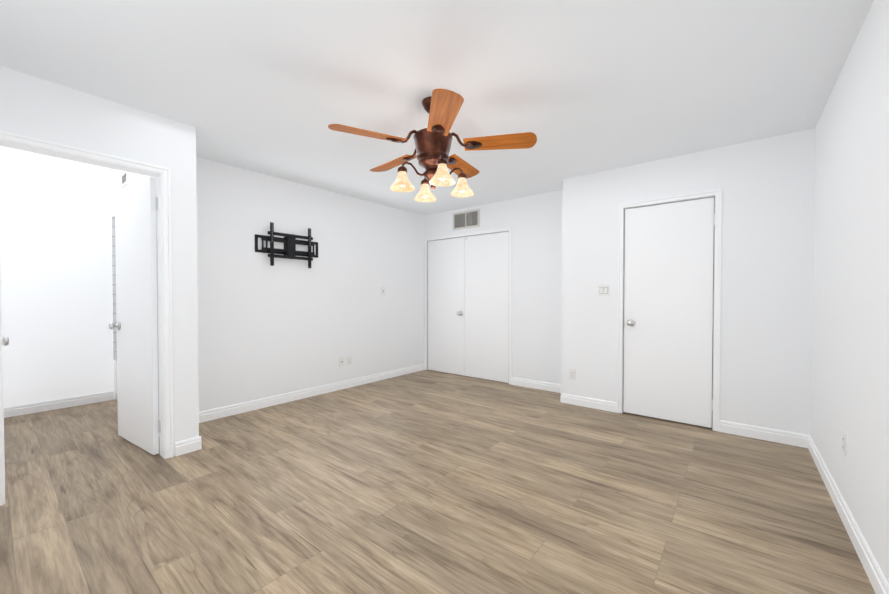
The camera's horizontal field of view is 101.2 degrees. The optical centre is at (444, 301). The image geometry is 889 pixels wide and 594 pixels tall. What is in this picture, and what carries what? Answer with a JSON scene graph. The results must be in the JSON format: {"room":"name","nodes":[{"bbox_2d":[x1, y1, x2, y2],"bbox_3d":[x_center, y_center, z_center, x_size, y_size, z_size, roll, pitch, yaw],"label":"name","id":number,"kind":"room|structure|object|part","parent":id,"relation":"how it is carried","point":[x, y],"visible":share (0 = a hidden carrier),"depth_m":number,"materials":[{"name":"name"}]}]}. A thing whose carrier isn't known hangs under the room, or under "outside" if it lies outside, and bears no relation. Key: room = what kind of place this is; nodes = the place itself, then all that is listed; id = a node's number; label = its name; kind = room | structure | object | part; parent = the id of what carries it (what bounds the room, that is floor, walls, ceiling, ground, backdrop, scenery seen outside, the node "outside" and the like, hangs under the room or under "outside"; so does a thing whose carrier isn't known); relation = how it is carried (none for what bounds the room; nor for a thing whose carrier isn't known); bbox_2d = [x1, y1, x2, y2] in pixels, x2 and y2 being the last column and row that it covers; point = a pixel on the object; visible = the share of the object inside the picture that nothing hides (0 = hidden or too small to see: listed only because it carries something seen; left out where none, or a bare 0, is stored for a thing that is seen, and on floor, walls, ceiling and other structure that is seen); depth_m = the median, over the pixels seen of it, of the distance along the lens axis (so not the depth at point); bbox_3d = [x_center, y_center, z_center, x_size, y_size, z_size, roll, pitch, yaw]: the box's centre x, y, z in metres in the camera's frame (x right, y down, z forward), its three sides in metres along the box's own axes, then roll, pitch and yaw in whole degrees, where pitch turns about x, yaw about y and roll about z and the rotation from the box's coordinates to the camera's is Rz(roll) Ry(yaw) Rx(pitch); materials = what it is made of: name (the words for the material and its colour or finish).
{"room":"empty bedroom","nodes":[
{"label":"empty bedroom","id":0,"kind":"room"},
{"bbox_2d":[2,336,8,345],"bbox_3d":[-2.625,0.234,2.161,0.068,0.068,0.064,1,1,39],"label":"handle","id":1,"kind":"object","parent":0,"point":[5,340],"visible":0.77,"depth_m":2.16,"materials":[{"name":"silver metal"}]},
{"bbox_2d":[0,146,114,406],"bbox_3d":[-3.781,-0.285,4.141,0.120,2.780,1.720,1,1,39],"label":"wall","id":2,"kind":"structure","parent":0,"point":[56,260],"depth_m":3.74,"materials":[{"name":"paint"}]},
{"bbox_2d":[4,391,113,417],"bbox_3d":[-3.998,1.061,3.784,0.013,0.100,0.860,1,1,39],"label":"baseboard","id":3,"kind":"structure","parent":2,"relation":"attached to","point":[23,409],"depth_m":3.77,"materials":[{"name":"white paint"}]},
{"bbox_2d":[0,66,198,455],"bbox_3d":[-2.392,-0.256,2.214,0.120,2.780,1.510,1,1,39],"label":"wall","id":4,"kind":"structure","parent":0,"point":[36,107],"depth_m":2.56,"materials":[{"name":"paint"}]},
{"bbox_2d":[0,130,173,505],"bbox_3d":[-2.277,0.091,2.351,0.142,2.082,0.834,1,1,39],"label":"door frame","id":5,"kind":"structure","parent":4,"relation":"attached to","point":[167,263],"depth_m":2.60,"materials":[{"name":"white paint"}]},
{"bbox_3d":[-2.089,0.102,2.664,0.044,1.720,0.012,1,1,39],"label":"bath door hinges trim","id":6,"kind":"part","parent":5,"relation":"part of","materials":[{"name":"white paint"}]},
{"bbox_2d":[108,177,158,454],"bbox_3d":[-2.433,0.107,2.832,0.721,2.018,0.167,1,1,39],"label":"door","id":7,"kind":"structure","parent":4,"relation":"in","point":[136,304],"depth_m":2.79,"materials":[{"name":"white paint"}]},
{"bbox_3d":[-2.663,0.197,3.015,0.072,0.068,0.163,1,1,39],"label":"knob","id":8,"kind":"part","parent":7,"relation":"part of","materials":[{"name":"silver metal"}]},
{"bbox_2d":[175,436,201,455],"bbox_3d":[-1.911,1.076,2.727,0.013,0.100,0.165,1,1,39],"label":"baseboard","id":9,"kind":"structure","parent":4,"relation":"attached to","point":[188,445],"depth_m":2.72,"materials":[{"name":"white paint"}]},
{"bbox_2d":[111,217,116,359],"bbox_3d":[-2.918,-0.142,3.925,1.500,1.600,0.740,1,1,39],"label":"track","id":10,"kind":"structure","parent":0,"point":[114,290],"depth_m":4.11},
{"bbox_2d":[111,169,147,217],"bbox_3d":[-2.918,-1.306,3.908,1.500,0.730,0.740,1,1,39],"label":"wall","id":11,"kind":"structure","parent":0,"point":[133,178],"depth_m":3.88,"materials":[{"name":"paint"}]},
{"bbox_2d":[121,171,127,187],"bbox_3d":[-3.214,-1.233,3.667,0.260,0.140,0.008,1,1,39],"label":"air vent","id":12,"kind":"object","parent":11,"relation":"attached to","point":[124,178],"visible":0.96,"depth_m":3.67,"materials":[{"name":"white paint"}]},
{"bbox_2d":[148,176,158,419],"bbox_3d":[-2.265,-0.268,3.003,0.670,2.780,0.120,1,1,39],"label":"door frame","id":13,"kind":"structure","parent":0,"point":[157,302],"depth_m":3.01,"materials":[{"name":"paint"}]},
{"bbox_2d":[196,157,423,411],"bbox_3d":[-1.366,-0.291,4.564,0.120,2.780,3.440,1,1,39],"label":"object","id":14,"kind":"structure","parent":0,"point":[279,327],"depth_m":4.10,"materials":[{"name":"paint"}]},
{"bbox_2d":[255,222,317,267],"bbox_3d":[-1.689,-0.603,3.998,0.079,0.450,0.720,1,1,39],"label":"mount","id":15,"kind":"object","parent":14,"relation":"attached to","point":[290,242],"visible":1,"depth_m":3.95,"materials":[{"name":"black metal"}]},
{"bbox_2d":[339,357,343,366],"bbox_3d":[-1.285,0.754,4.578,0.008,0.115,0.070,1,1,39],"label":"outlet","id":16,"kind":"object","parent":14,"relation":"attached to","point":[341,361],"visible":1,"depth_m":4.57,"materials":[{"name":"white plastic"}]},
{"bbox_2d":[347,356,351,364],"bbox_3d":[-1.213,0.752,4.668,0.009,0.115,0.070,1,1,39],"label":"outlet","id":17,"kind":"object","parent":14,"relation":"attached to","point":[349,360],"visible":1,"depth_m":4.66,"materials":[{"name":"white plastic"}]},
{"bbox_2d":[381,287,384,294],"bbox_3d":[-0.851,-0.144,5.101,0.016,0.115,0.070,1,1,39],"label":"light switch","id":18,"kind":"object","parent":14,"relation":"attached to","point":[382,290],"visible":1,"depth_m":5.09,"materials":[{"name":"white plastic"}]},
{"bbox_2d":[199,363,424,422],"bbox_3d":[-1.352,1.050,4.495,0.013,0.100,3.320,1,1,39],"label":"baseboard","id":19,"kind":"structure","parent":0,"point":[222,412],"depth_m":4.11,"materials":[{"name":"white paint"}]},
{"bbox_2d":[0,0,873,214],"bbox_3d":[-0.132,-1.341,2.546,4.550,0.060,5.120,1,1,39],"label":"ceiling","id":20,"kind":"structure","parent":0,"point":[274,88],"depth_m":2.09,"materials":[{"name":"paint"}]},
{"bbox_2d":[328,88,536,201],"bbox_3d":[-0.089,-1.017,2.438,1.255,0.585,1.270,1,1,39],"label":"fan","id":21,"kind":"object","parent":20,"relation":"hanging from","point":[434,138],"visible":1,"depth_m":2.31,"materials":[{"name":"brown wood"}]},
{"bbox_3d":[-0.464,-1.014,2.206,0.460,0.006,0.160,0,13,-27],"label":"blade","id":22,"kind":"part","parent":21,"relation":"part of","materials":[{"name":"brown wood"}]},
{"label":"blade","id":23,"kind":"part","parent":21,"relation":"part of","materials":[{"name":"brown wood"}]},
{"bbox_3d":[-0.271,-0.782,2.343,0.161,0.117,0.161,1,1,39],"label":"lamp shade","id":24,"kind":"part","parent":21,"relation":"part of","materials":[{"name":"beige glass"}]},
{"bbox_3d":[-0.138,-0.786,2.600,0.161,0.117,0.161,1,1,39],"label":"lamp shade","id":25,"kind":"part","parent":21,"relation":"part of","materials":[{"name":"beige glass"}]},
{"bbox_3d":[-0.013,-0.780,2.210,0.161,0.117,0.161,1,1,39],"label":"lamp shade","id":26,"kind":"part","parent":21,"relation":"part of","materials":[{"name":"beige glass"}]},
{"bbox_3d":[-0.009,-1.011,1.972,0.160,0.006,0.460,12,-1,-9],"label":"blade","id":27,"kind":"part","parent":21,"relation":"part of","materials":[{"name":"brown wood"}]},
{"bbox_3d":[0.120,-0.784,2.467,0.161,0.117,0.161,1,1,39],"label":"lamp shade","id":28,"kind":"part","parent":21,"relation":"part of","materials":[{"name":"beige glass"}]},
{"bbox_3d":[0.124,-1.023,2.788,0.160,0.006,0.460,-13,-5,27],"label":"blade","id":29,"kind":"part","parent":21,"relation":"part of","materials":[{"name":"brown wood"}]},
{"label":"blade","id":30,"kind":"part","parent":21,"relation":"part of","materials":[{"name":"brown wood"}]},
{"bbox_2d":[0,370,875,593],"bbox_3d":[-0.912,1.149,3.208,6.550,0.060,5.120,1,1,39],"label":"floor","id":31,"kind":"structure","parent":0,"point":[428,482],"depth_m":2.04,"materials":[{"name":"laminate"}]},
{"bbox_2d":[114,360,116,400],"bbox_3d":[-2.922,0.883,3.935,1.474,0.450,0.727,1,1,39],"label":"wall","id":32,"kind":"structure","parent":31,"relation":"on","point":[115,379],"depth_m":4.06,"materials":[{"name":"white paint"}]},
{"bbox_2d":[424,190,561,384],"bbox_3d":[0.641,-0.129,5.085,2.364,2.440,0.120,1,1,39],"label":"wall","id":33,"kind":"structure","parent":0,"point":[534,222],"depth_m":4.63,"materials":[{"name":"paint"}]},
{"bbox_2d":[428,237,464,375],"bbox_3d":[0.005,0.068,5.515,0.709,2.018,0.096,1,1,39],"label":"closet door","id":34,"kind":"structure","parent":33,"relation":"in","point":[446,305],"depth_m":5.51,"materials":[{"name":"white paint"}]},
{"bbox_2d":[453,209,479,229],"bbox_3d":[0.307,-1.176,5.255,0.470,0.250,0.008,1,1,39],"label":"air vent","id":35,"kind":"object","parent":33,"relation":"in","point":[467,219],"visible":1,"depth_m":5.25,"materials":[{"name":"grey metal"}]},
{"bbox_2d":[425,227,511,383],"bbox_3d":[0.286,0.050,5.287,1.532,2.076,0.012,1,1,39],"label":"door frame","id":36,"kind":"structure","parent":33,"relation":"attached to","point":[510,279],"depth_m":4.87,"materials":[{"name":"white paint"}]},
{"bbox_2d":[465,231,508,382],"bbox_3d":[0.584,0.074,5.089,0.719,2.018,0.036,1,1,39],"label":"closet door","id":37,"kind":"structure","parent":33,"relation":"in","point":[487,306],"depth_m":5.06,"materials":[{"name":"white paint"}]},
{"bbox_2d":[511,377,561,392],"bbox_3d":[1.202,1.049,4.567,0.819,0.100,0.013,1,1,39],"label":"baseboard","id":38,"kind":"structure","parent":33,"relation":"attached to","point":[547,386],"depth_m":4.59,"materials":[{"name":"white paint"}]},
{"bbox_2d":[562,128,814,434],"bbox_3d":[2.204,-0.107,3.589,1.946,2.440,0.500,1,1,39],"label":"wall","id":39,"kind":"structure","parent":0,"point":[766,185],"depth_m":3.06,"materials":[{"name":"paint"}]},
{"bbox_2d":[569,369,575,379],"bbox_3d":[1.380,0.783,3.936,0.070,0.115,0.009,1,1,39],"label":"outlet","id":40,"kind":"object","parent":39,"relation":"attached to","point":[572,374],"visible":1,"depth_m":3.93,"materials":[{"name":"white plastic"}]},
{"bbox_2d":[561,393,616,412],"bbox_3d":[1.508,1.060,3.835,0.574,0.100,0.013,1,1,39],"label":"baseboard","id":41,"kind":"structure","parent":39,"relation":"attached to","point":[604,405],"depth_m":3.82,"materials":[{"name":"white paint"}]},
{"bbox_2d":[598,285,609,295],"bbox_3d":[1.625,-0.114,3.725,0.115,0.118,0.011,1,1,39],"label":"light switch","id":42,"kind":"object","parent":39,"relation":"attached to","point":[603,290],"visible":1,"depth_m":3.72,"materials":[{"name":"white plastic"}]},
{"bbox_2d":[623,197,713,427],"bbox_3d":[2.050,0.097,3.391,0.710,2.013,0.100,1,1,39],"label":"door","id":43,"kind":"structure","parent":39,"relation":"in","point":[668,301],"depth_m":3.38,"materials":[{"name":"white paint"}]},
{"bbox_3d":[1.811,0.209,3.562,0.068,0.068,0.064,1,1,39],"label":"knob","id":44,"kind":"part","parent":43,"relation":"part of","materials":[{"name":"silver metal"}]},
{"bbox_2d":[617,189,721,431],"bbox_3d":[2.070,0.075,3.415,0.822,2.082,0.092,1,1,39],"label":"door frame","id":45,"kind":"structure","parent":39,"relation":"attached to","point":[717,306],"depth_m":3.22,"materials":[{"name":"white paint"}]},
{"bbox_2d":[719,420,808,447],"bbox_3d":[2.583,1.073,2.973,0.562,0.100,0.013,1,1,39],"label":"baseboard","id":46,"kind":"structure","parent":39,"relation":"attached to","point":[774,435],"depth_m":2.96,"materials":[{"name":"white paint"}]},
{"bbox_2d":[712,198,714,383],"bbox_3d":[2.113,0.090,3.469,0.758,2.050,0.045,1,1,39],"label":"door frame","id":47,"kind":"structure","parent":0,"point":[713,291],"depth_m":3.23,"materials":[{"name":"grey"}]},
{"bbox_2d":[810,0,888,583],"bbox_3d":[1.580,-0.071,1.160,0.120,2.440,5.070,1,1,39],"label":"wall","id":48,"kind":"structure","parent":0,"point":[850,351],"depth_m":1.75,"materials":[{"name":"paint"}]},
{"bbox_2d":[842,431,846,456],"bbox_3d":[2.084,0.738,1.903,0.009,0.115,0.070,1,1,39],"label":"outlet","id":49,"kind":"object","parent":48,"relation":"attached to","point":[844,444],"visible":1,"depth_m":1.89,"materials":[{"name":"white plastic"}]},
{"bbox_2d":[808,435,888,593],"bbox_3d":[1.410,1.101,1.071,0.013,0.100,4.450,1,1,39],"label":"baseboard","id":50,"kind":"structure","parent":48,"relation":"attached to","point":[876,577],"depth_m":1.73,"materials":[{"name":"white paint"}]}
]}

